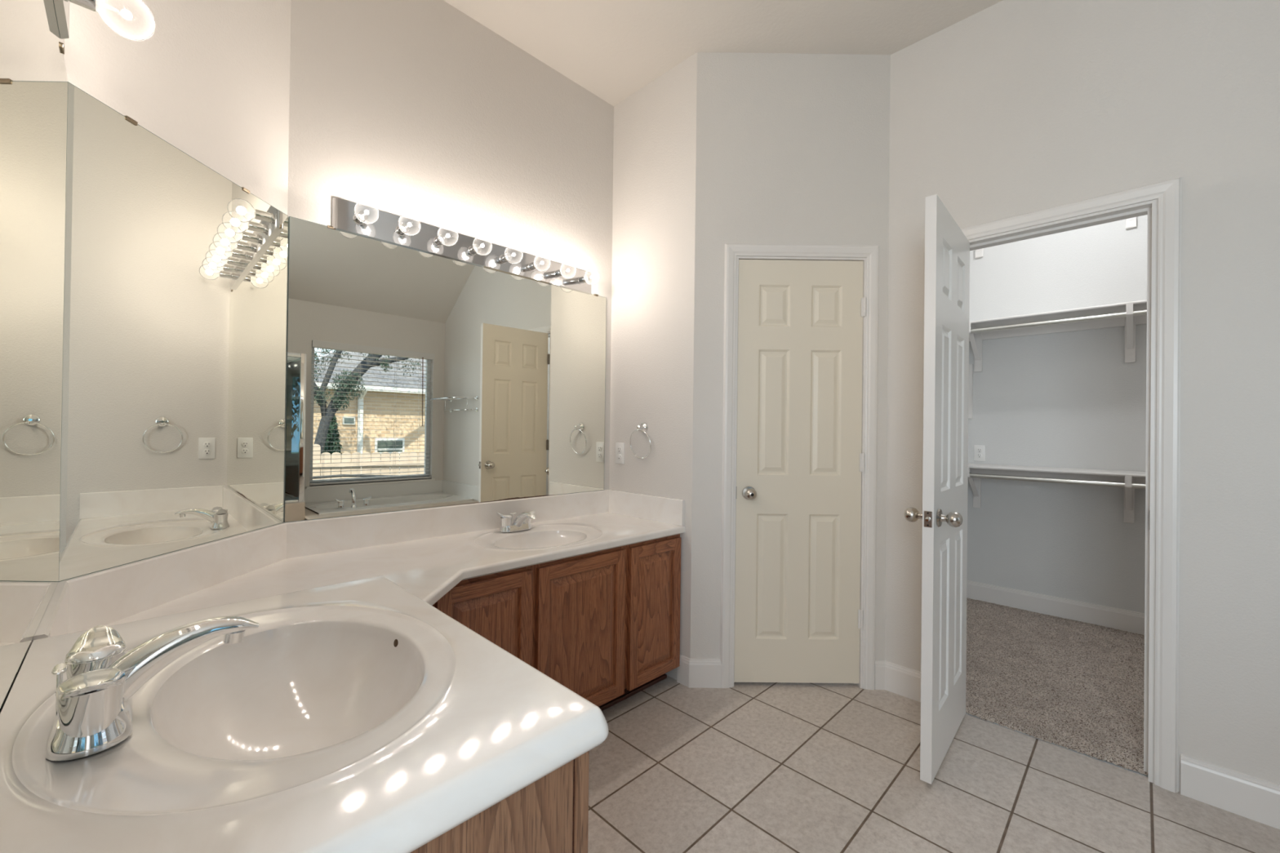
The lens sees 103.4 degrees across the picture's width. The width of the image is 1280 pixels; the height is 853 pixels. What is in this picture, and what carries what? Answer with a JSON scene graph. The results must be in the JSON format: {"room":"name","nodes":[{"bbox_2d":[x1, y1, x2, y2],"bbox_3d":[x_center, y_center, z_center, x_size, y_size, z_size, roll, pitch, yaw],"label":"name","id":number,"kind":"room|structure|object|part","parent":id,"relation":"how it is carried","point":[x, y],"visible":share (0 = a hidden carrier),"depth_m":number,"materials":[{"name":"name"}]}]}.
{"room":"bathroom","nodes":[
{"label":"bathroom","id":0,"kind":"room"},
{"bbox_2d":[0,38,64,713],"bbox_3d":[-0.821,-0.331,0.581,1.387,3.100,0.120,0,0,45],"label":"wall","id":1,"kind":"structure","parent":0,"point":[61,40],"depth_m":0.72,"materials":[{"name":"paint"}]},
{"bbox_2d":[0,0,67,710],"bbox_3d":[-0.818,-0.203,0.667,1.162,1.072,0.009,0,0,45],"label":"wall mirror","id":2,"kind":"object","parent":1,"relation":"attached to","point":[33,80],"visible":1,"depth_m":0.72,"materials":[{"name":"white mirror"}]},
{"bbox_2d":[53,0,155,40],"bbox_3d":[-0.732,-0.793,0.680,0.936,0.112,0.134,0,0,45],"label":"vanity light","id":3,"kind":"object","parent":1,"relation":"attached to","point":[61,6],"visible":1,"depth_m":0.93,"materials":[{"name":"silver metal"}]},
{"bbox_2d":[66,0,96,12],"bbox_3d":[-1.024,-0.789,0.926,0.039,0.039,0.036,0,0,45],"label":"socket","id":4,"kind":"object","parent":3,"relation":"attached to","point":[91,5],"depth_m":0.93,"materials":[{"name":"silver metal"}]},
{"bbox_3d":[-0.986,-0.788,0.964,0.080,0.080,0.090,0,0,45],"label":"light bulb","id":5,"kind":"part","parent":3,"relation":"part of","materials":[{"name":"clear glass"}]},
{"bbox_2d":[64,0,290,214],"bbox_3d":[-1.297,-0.332,1.422,0.120,3.100,0.788,1,0,0],"label":"wall","id":6,"kind":"structure","parent":0,"point":[211,80],"depth_m":1.42,"materials":[{"name":"paint"}]},
{"bbox_2d":[58,81,288,582],"bbox_3d":[-1.234,-0.204,1.421,0.009,1.073,0.683,1,0,0],"label":"wall mirror","id":7,"kind":"object","parent":6,"relation":"attached to","point":[175,285],"visible":0.99,"depth_m":1.30,"materials":[{"name":"white mirror"}]},
{"bbox_2d":[283,0,613,522],"bbox_3d":[-0.719,-0.320,2.374,0.120,3.100,1.692,0,0,45],"label":"wall","id":8,"kind":"structure","parent":0,"point":[420,108],"depth_m":2.18,"materials":[{"name":"paint"}]},
{"bbox_2d":[284,216,606,522],"bbox_3d":[-0.714,-0.193,2.289,0.009,1.073,1.475,0,0,45],"label":"wall mirror","id":9,"kind":"object","parent":8,"relation":"attached to","point":[416,379],"visible":1,"depth_m":2.11,"materials":[{"name":"white mirror"}]},
{"bbox_2d":[331,197,599,294],"bbox_3d":[-0.648,-0.779,2.251,0.150,0.112,1.238,0,0,45],"label":"vanity light","id":10,"kind":"object","parent":8,"relation":"attached to","point":[348,216],"visible":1,"depth_m":2.16,"materials":[{"name":"silver metal"}]},
{"bbox_2d":[352,210,368,224],"bbox_3d":[-1.046,-0.783,1.894,0.052,0.039,0.039,0,0,45],"label":"socket","id":11,"kind":"object","parent":10,"relation":"attached to","point":[361,216],"depth_m":1.89,"materials":[{"name":"silver metal"}]},
{"bbox_3d":[-1.002,-0.783,1.851,0.090,0.080,0.080,0,0,45],"label":"light bulb","id":12,"kind":"part","parent":10,"relation":"part of","materials":[{"name":"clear glass"}]},
{"bbox_2d":[395,222,409,235],"bbox_3d":[-0.938,-0.781,2.002,0.052,0.039,0.039,0,0,45],"label":"socket","id":13,"kind":"object","parent":10,"relation":"attached to","point":[404,228],"depth_m":1.99,"materials":[{"name":"silver metal"}]},
{"bbox_3d":[-0.895,-0.781,1.960,0.090,0.080,0.080,0,0,45],"label":"light bulb","id":14,"kind":"part","parent":10,"relation":"part of","materials":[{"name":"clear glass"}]},
{"bbox_2d":[433,234,447,245],"bbox_3d":[-0.831,-0.779,2.111,0.052,0.039,0.039,0,0,45],"label":"socket","id":15,"kind":"object","parent":10,"relation":"attached to","point":[438,239],"depth_m":2.10,"materials":[{"name":"silver metal"}]},
{"bbox_3d":[-0.788,-0.779,2.068,0.090,0.080,0.080,0,0,45],"label":"light bulb","id":16,"kind":"part","parent":10,"relation":"part of","materials":[{"name":"clear glass"}]},
{"bbox_2d":[467,244,481,255],"bbox_3d":[-0.724,-0.778,2.219,0.052,0.039,0.039,0,0,45],"label":"socket","id":17,"kind":"object","parent":10,"relation":"attached to","point":[473,249],"depth_m":2.21,"materials":[{"name":"silver metal"}]},
{"bbox_3d":[-0.680,-0.777,2.176,0.090,0.080,0.080,0,0,45],"label":"light bulb","id":18,"kind":"part","parent":10,"relation":"part of","materials":[{"name":"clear glass"}]},
{"bbox_2d":[499,253,512,263],"bbox_3d":[-0.616,-0.776,2.327,0.052,0.039,0.039,0,0,45],"label":"socket","id":19,"kind":"object","parent":10,"relation":"attached to","point":[504,258],"depth_m":2.32,"materials":[{"name":"silver metal"}]},
{"bbox_3d":[-0.573,-0.775,2.284,0.090,0.080,0.080,0,0,45],"label":"light bulb","id":20,"kind":"part","parent":10,"relation":"part of","materials":[{"name":"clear glass"}]},
{"bbox_2d":[528,261,540,271],"bbox_3d":[-0.509,-0.774,2.435,0.052,0.039,0.039,0,0,45],"label":"socket","id":21,"kind":"object","parent":10,"relation":"attached to","point":[532,265],"depth_m":2.42,"materials":[{"name":"silver metal"}]},
{"bbox_3d":[-0.466,-0.774,2.392,0.090,0.080,0.080,0,0,45],"label":"light bulb","id":22,"kind":"part","parent":10,"relation":"part of","materials":[{"name":"clear glass"}]},
{"bbox_2d":[554,268,565,278],"bbox_3d":[-0.401,-0.772,2.543,0.052,0.039,0.039,0,0,45],"label":"socket","id":23,"kind":"object","parent":10,"relation":"attached to","point":[558,273],"depth_m":2.53,"materials":[{"name":"silver metal"}]},
{"bbox_3d":[-0.358,-0.772,2.500,0.090,0.080,0.080,0,0,45],"label":"light bulb","id":24,"kind":"part","parent":10,"relation":"part of","materials":[{"name":"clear glass"}]},
{"bbox_2d":[577,275,589,284],"bbox_3d":[-0.294,-0.770,2.651,0.052,0.039,0.039,0,0,45],"label":"socket","id":25,"kind":"object","parent":10,"relation":"attached to","point":[582,279],"depth_m":2.64,"materials":[{"name":"silver metal"}]},
{"bbox_3d":[-0.251,-0.770,2.608,0.090,0.080,0.080,0,0,45],"label":"light bulb","id":26,"kind":"part","parent":10,"relation":"part of","materials":[{"name":"clear glass"}]},
{"bbox_2d":[608,52,697,679],"bbox_3d":[0.046,-0.309,2.721,0.716,3.100,0.120,0,0,45],"label":"wall","id":27,"kind":"structure","parent":0,"point":[655,144],"depth_m":2.60,"materials":[{"name":"paint"}]},
{"bbox_2d":[615,442,624,463],"bbox_3d":[-0.112,0.147,2.778,0.070,0.115,0.010,0,0,45],"label":"wall outlet","id":28,"kind":"object","parent":27,"relation":"attached to","point":[620,446],"visible":1,"depth_m":2.77,"materials":[{"name":"white plastic"}]},
{"bbox_2d":[617,446,621,453],"bbox_3d":[-0.113,0.127,2.776,0.033,0.033,0.003,0,0,45],"label":"receptacle","id":29,"kind":"object","parent":28,"relation":"attached to","point":[619,448],"depth_m":2.77,"materials":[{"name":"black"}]},
{"bbox_2d":[617,453,621,459],"bbox_3d":[-0.114,0.166,2.776,0.033,0.033,0.003,0,0,45],"label":"receptacle","id":30,"kind":"object","parent":28,"relation":"attached to","point":[619,455],"depth_m":2.77,"materials":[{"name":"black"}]},
{"bbox_2d":[629,422,651,458],"bbox_3d":[0.002,0.074,2.640,0.154,0.190,0.048,0,0,45],"label":"towel ring","id":31,"kind":"object","parent":27,"relation":"attached to","point":[643,428],"visible":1,"depth_m":2.64,"materials":[{"name":"silver metal"}]},
{"bbox_3d":[0.005,0.005,2.638,0.053,0.053,0.048,0,0,45],"label":"mounting post","id":32,"kind":"part","parent":31,"relation":"part of","materials":[{"name":"silver metal"}]},
{"bbox_2d":[608,489,684,525],"bbox_3d":[0.022,0.417,2.633,0.532,0.124,0.020,0,0,45],"label":"backsplash","id":33,"kind":"structure","parent":27,"relation":"attached to","point":[654,508],"depth_m":2.60,"materials":[{"name":"stone"}]},
{"bbox_2d":[443,0,1002,106],"bbox_3d":[0.547,-1.863,1.815,4.000,0.120,5.700,0,0,45],"label":"ceiling","id":34,"kind":"structure","parent":0,"point":[612,49],"depth_m":2.29,"materials":[{"name":"paint"}]},
{"bbox_2d":[689,52,890,660],"bbox_3d":[0.748,-0.301,2.488,0.982,3.100,0.120,1,0,0],"label":"wall","id":35,"kind":"structure","parent":0,"point":[792,148],"depth_m":2.43,"materials":[{"name":"paint"}]},
{"bbox_2d":[676,653,721,688],"bbox_3d":[0.282,1.176,2.419,0.216,0.133,0.051,1,0,14],"label":"baseboard","id":36,"kind":"structure","parent":35,"relation":"attached to","point":[691,673],"depth_m":2.40,"materials":[{"name":"white wood"}]},
{"bbox_2d":[720,243,879,689],"bbox_3d":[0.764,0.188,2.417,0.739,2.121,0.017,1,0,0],"label":"trim","id":37,"kind":"structure","parent":35,"relation":"attached to","point":[732,251],"depth_m":2.41,"materials":[{"name":"white wood"}]},
{"bbox_2d":[733,259,866,683],"bbox_3d":[0.768,0.214,2.409,0.623,2.030,0.110,1,0,0],"label":"door","id":38,"kind":"structure","parent":35,"relation":"in","point":[800,460],"depth_m":2.43,"materials":[{"name":"beige wood"}]},
{"bbox_3d":[0.522,0.319,2.391,0.066,0.066,0.074,1,0,0],"label":"knob","id":39,"kind":"part","parent":38,"relation":"part of","materials":[{"name":"silver metal"}]},
{"bbox_2d":[875,660,920,702],"bbox_3d":[1.223,1.187,2.339,0.260,0.133,0.046,0,0,45],"label":"baseboard","id":40,"kind":"structure","parent":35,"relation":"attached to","point":[905,682],"depth_m":2.37,"materials":[{"name":"white wood"}]},
{"bbox_2d":[587,597,1279,852],"bbox_3d":[0.718,1.284,1.611,4.560,0.119,5.630,0,0,45],"label":"floor","id":41,"kind":"structure","parent":0,"point":[743,767],"depth_m":1.84,"materials":[{"name":"tile"}]},
{"bbox_2d":[410,733,589,852],"bbox_3d":[-0.506,0.803,0.709,0.753,0.843,0.526,0,0,45],"label":"vanity cabinet","id":42,"kind":"object","parent":41,"relation":"on","point":[549,815],"visible":0.07,"depth_m":0.57,"materials":[{"name":"brown wood"}]},
{"bbox_2d":[0,575,608,852],"bbox_3d":[-0.497,0.414,0.713,0.789,0.154,0.527,0,0,45],"label":"countertop","id":43,"kind":"structure","parent":42,"relation":"on","point":[347,721],"depth_m":0.58,"materials":[{"name":"stone"}]},
{"bbox_2d":[45,616,258,760],"bbox_3d":[-0.588,0.294,0.584,0.191,0.096,0.173,1,0,-13],"label":"sink faucet","id":44,"kind":"object","parent":43,"relation":"on","point":[94,704],"visible":1,"depth_m":0.58,"materials":[{"name":"silver metal"}]},
{"bbox_3d":[-0.640,0.291,0.558,0.032,0.053,0.012,0,0,45],"label":"lift rod","id":45,"kind":"part","parent":44,"relation":"part of","materials":[{"name":"silver metal"}]},
{"bbox_3d":[-0.623,0.324,0.576,0.157,0.028,0.063,0,0,45],"label":"plate","id":46,"kind":"part","parent":44,"relation":"part of","materials":[{"name":"silver metal"}]},
{"bbox_3d":[-0.577,0.268,0.532,0.076,0.016,0.051,0,0,45],"label":"lever","id":47,"kind":"part","parent":44,"relation":"part of","materials":[{"name":"silver metal"}]},
{"bbox_3d":[-0.667,0.265,0.621,0.076,0.021,0.051,0,0,45],"label":"lever","id":48,"kind":"part","parent":44,"relation":"part of","materials":[{"name":"silver metal"}]},
{"bbox_3d":[-0.576,0.294,0.623,0.044,0.096,0.172,0,0,45],"label":"spout","id":49,"kind":"part","parent":44,"relation":"part of","materials":[{"name":"silver metal"}]},
{"bbox_3d":[-0.340,0.760,0.876,0.753,0.753,0.020,0,0,45],"label":"frame","id":50,"kind":"part","parent":42,"relation":"part of","materials":[{"name":"brown wood"}]},
{"bbox_2d":[432,533,680,711],"bbox_3d":[-0.438,0.870,2.052,0.724,0.725,1.477,0,0,45],"label":"vanity cabinet","id":51,"kind":"object","parent":41,"relation":"on","point":[604,625],"visible":0.51,"depth_m":2.05,"materials":[{"name":"brown wood"}]},
{"bbox_2d":[28,489,684,649],"bbox_3d":[-0.572,0.474,1.820,0.877,0.262,2.008,0,0,45],"label":"countertop","id":52,"kind":"structure","parent":51,"relation":"on","point":[427,552],"depth_m":1.75,"materials":[{"name":"stone"}]},
{"bbox_2d":[496,510,535,532],"bbox_3d":[-0.559,0.427,2.279,0.173,0.096,0.191,1,0,-13],"label":"sink faucet","id":53,"kind":"object","parent":52,"relation":"on","point":[522,522],"visible":1,"depth_m":2.26,"materials":[{"name":"silver metal"}]},
{"bbox_3d":[-0.611,0.393,2.268,0.051,0.030,0.076,0,0,45],"label":"lever","id":54,"kind":"part","parent":53,"relation":"part of","materials":[{"name":"silver metal"}]},
{"bbox_3d":[-0.567,0.458,2.313,0.063,0.028,0.157,0,0,45],"label":"plate","id":55,"kind":"part","parent":53,"relation":"part of","materials":[{"name":"silver metal"}]},
{"bbox_3d":[-0.520,0.428,2.267,0.172,0.096,0.044,0,0,45],"label":"spout","id":56,"kind":"part","parent":53,"relation":"part of","materials":[{"name":"silver metal"}]},
{"bbox_3d":[-0.526,0.834,1.729,0.019,0.621,0.352,0,0,45],"label":"cabinet door","id":57,"kind":"part","parent":51,"relation":"part of","materials":[{"name":"red wood"}]},
{"bbox_3d":[-0.524,0.834,1.726,0.009,0.511,0.248,0,0,45],"label":"raised panel","id":58,"kind":"part","parent":51,"relation":"part of","materials":[{"name":"red wood"}]},
{"bbox_3d":[-0.227,0.839,2.030,0.019,0.621,0.442,0,0,45],"label":"cabinet door","id":59,"kind":"part","parent":51,"relation":"part of","materials":[{"name":"red wood"}]},
{"bbox_3d":[-0.224,0.839,2.028,0.009,0.511,0.338,0,0,45],"label":"raised panel","id":60,"kind":"part","parent":51,"relation":"part of","materials":[{"name":"red wood"}]},
{"bbox_3d":[0.070,0.844,2.329,0.019,0.621,0.335,0,0,45],"label":"cabinet door","id":61,"kind":"part","parent":51,"relation":"part of","materials":[{"name":"red wood"}]},
{"bbox_3d":[0.073,0.844,2.327,0.009,0.511,0.231,0,0,45],"label":"raised panel","id":62,"kind":"part","parent":51,"relation":"part of","materials":[{"name":"red wood"}]},
{"bbox_2d":[967,214,1147,613],"bbox_3d":[3.099,-0.269,3.157,2.095,3.100,0.120,0,0,45],"label":"wall","id":63,"kind":"structure","parent":0,"point":[1068,399],"depth_m":3.36,"materials":[{"name":"paint"}]},
{"bbox_2d":[968,364,973,418],"bbox_3d":[2.419,-0.259,3.734,0.063,0.400,0.018,0,0,45],"label":"board","id":64,"kind":"object","parent":63,"relation":"attached to","point":[971,366],"visible":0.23,"depth_m":3.71,"materials":[{"name":"white wood"}]},
{"bbox_2d":[973,444,985,461],"bbox_3d":[2.471,0.193,3.680,0.070,0.115,0.010,0,0,45],"label":"wall outlet","id":65,"kind":"object","parent":63,"relation":"attached to","point":[979,450],"visible":1,"depth_m":3.68,"materials":[{"name":"white plastic"}]},
{"bbox_2d":[966,580,1144,635],"bbox_3d":[2.453,1.193,2.517,1.855,0.133,1.661,0,0,45],"label":"baseboard","id":66,"kind":"structure","parent":63,"relation":"attached to","point":[1122,620],"depth_m":3.35,"materials":[{"name":"white wood"}]},
{"bbox_2d":[974,217,1136,258],"bbox_3d":[2.956,-1.392,3.006,1.851,0.320,0.321,0,0,45],"label":"closet shelf","id":67,"kind":"object","parent":63,"relation":"attached to","point":[1131,223],"visible":0.16,"depth_m":3.13,"materials":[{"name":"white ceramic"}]},
{"bbox_2d":[968,463,1145,523],"bbox_3d":[2.934,0.433,2.996,1.851,0.320,0.321,0,0,45],"label":"closet shelf","id":68,"kind":"object","parent":63,"relation":"attached to","point":[1129,477],"visible":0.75,"depth_m":3.24,"materials":[{"name":"white wood"}]},
{"bbox_2d":[969,473,1145,488],"bbox_3d":[2.836,0.339,2.897,1.849,0.029,0.029,0,0,45],"label":"closet rod","id":69,"kind":"object","parent":68,"relation":"attached to","point":[1140,486],"visible":0.49,"depth_m":3.13,"materials":[{"name":"white metal"}]},
{"bbox_2d":[968,299,1146,372],"bbox_3d":[2.946,-0.557,3.002,1.851,0.320,0.321,0,0,45],"label":"closet shelf","id":70,"kind":"object","parent":63,"relation":"attached to","point":[1129,322],"visible":0.59,"depth_m":3.26,"materials":[{"name":"white wood"}]},
{"bbox_2d":[970,309,1146,333],"bbox_3d":[2.848,-0.650,2.902,1.849,0.029,0.029,0,0,45],"label":"closet rod","id":71,"kind":"object","parent":70,"relation":"attached to","point":[1144,312],"visible":0.49,"depth_m":3.13,"materials":[{"name":"white metal"}]},
{"bbox_2d":[884,0,1279,792],"bbox_3d":[2.105,-0.289,1.606,2.559,3.100,0.120,0,0,45],"label":"wall","id":72,"kind":"structure","parent":0,"point":[1011,108],"depth_m":1.75,"materials":[{"name":"paint"}]},
{"bbox_2d":[903,194,969,784],"bbox_3d":[1.202,0.217,1.975,0.183,2.030,0.628,0,0,42],"label":"door","id":73,"kind":"structure","parent":72,"relation":"in","point":[944,516],"depth_m":1.85,"materials":[{"name":"white wood"}]},
{"bbox_3d":[0.999,0.321,1.833,0.074,0.066,0.066,0,0,42],"label":"knob","id":74,"kind":"part","parent":73,"relation":"part of","materials":[{"name":"silver metal"}]},
{"bbox_3d":[0.997,0.321,1.750,0.025,0.056,0.002,0,0,42],"label":"latch plate","id":75,"kind":"part","parent":73,"relation":"part of","materials":[{"name":"silver metal"}]},
{"bbox_3d":[1.080,0.322,1.760,0.074,0.066,0.066,0,0,42],"label":"knob","id":76,"kind":"part","parent":73,"relation":"part of","materials":[{"name":"silver metal"}]},
{"bbox_2d":[968,199,1155,782],"bbox_3d":[1.643,0.225,2.054,0.624,2.065,0.122,0,0,45],"label":"trim","id":77,"kind":"structure","parent":72,"relation":"attached to","point":[1148,207],"depth_m":1.83,"materials":[{"name":"white wood"}]},
{"bbox_2d":[960,176,1182,792],"bbox_3d":[1.597,0.195,2.005,0.744,2.123,0.017,0,0,45],"label":"trim","id":78,"kind":"structure","parent":72,"relation":"attached to","point":[1168,193],"depth_m":1.76,"materials":[{"name":"white wood"}]},
{"bbox_2d":[1180,753,1279,829],"bbox_3d":[2.032,1.193,1.558,0.501,0.133,0.014,0,0,45],"label":"baseboard","id":79,"kind":"structure","parent":72,"relation":"attached to","point":[1254,798],"depth_m":1.65,"materials":[{"name":"white wood"}]}
]}

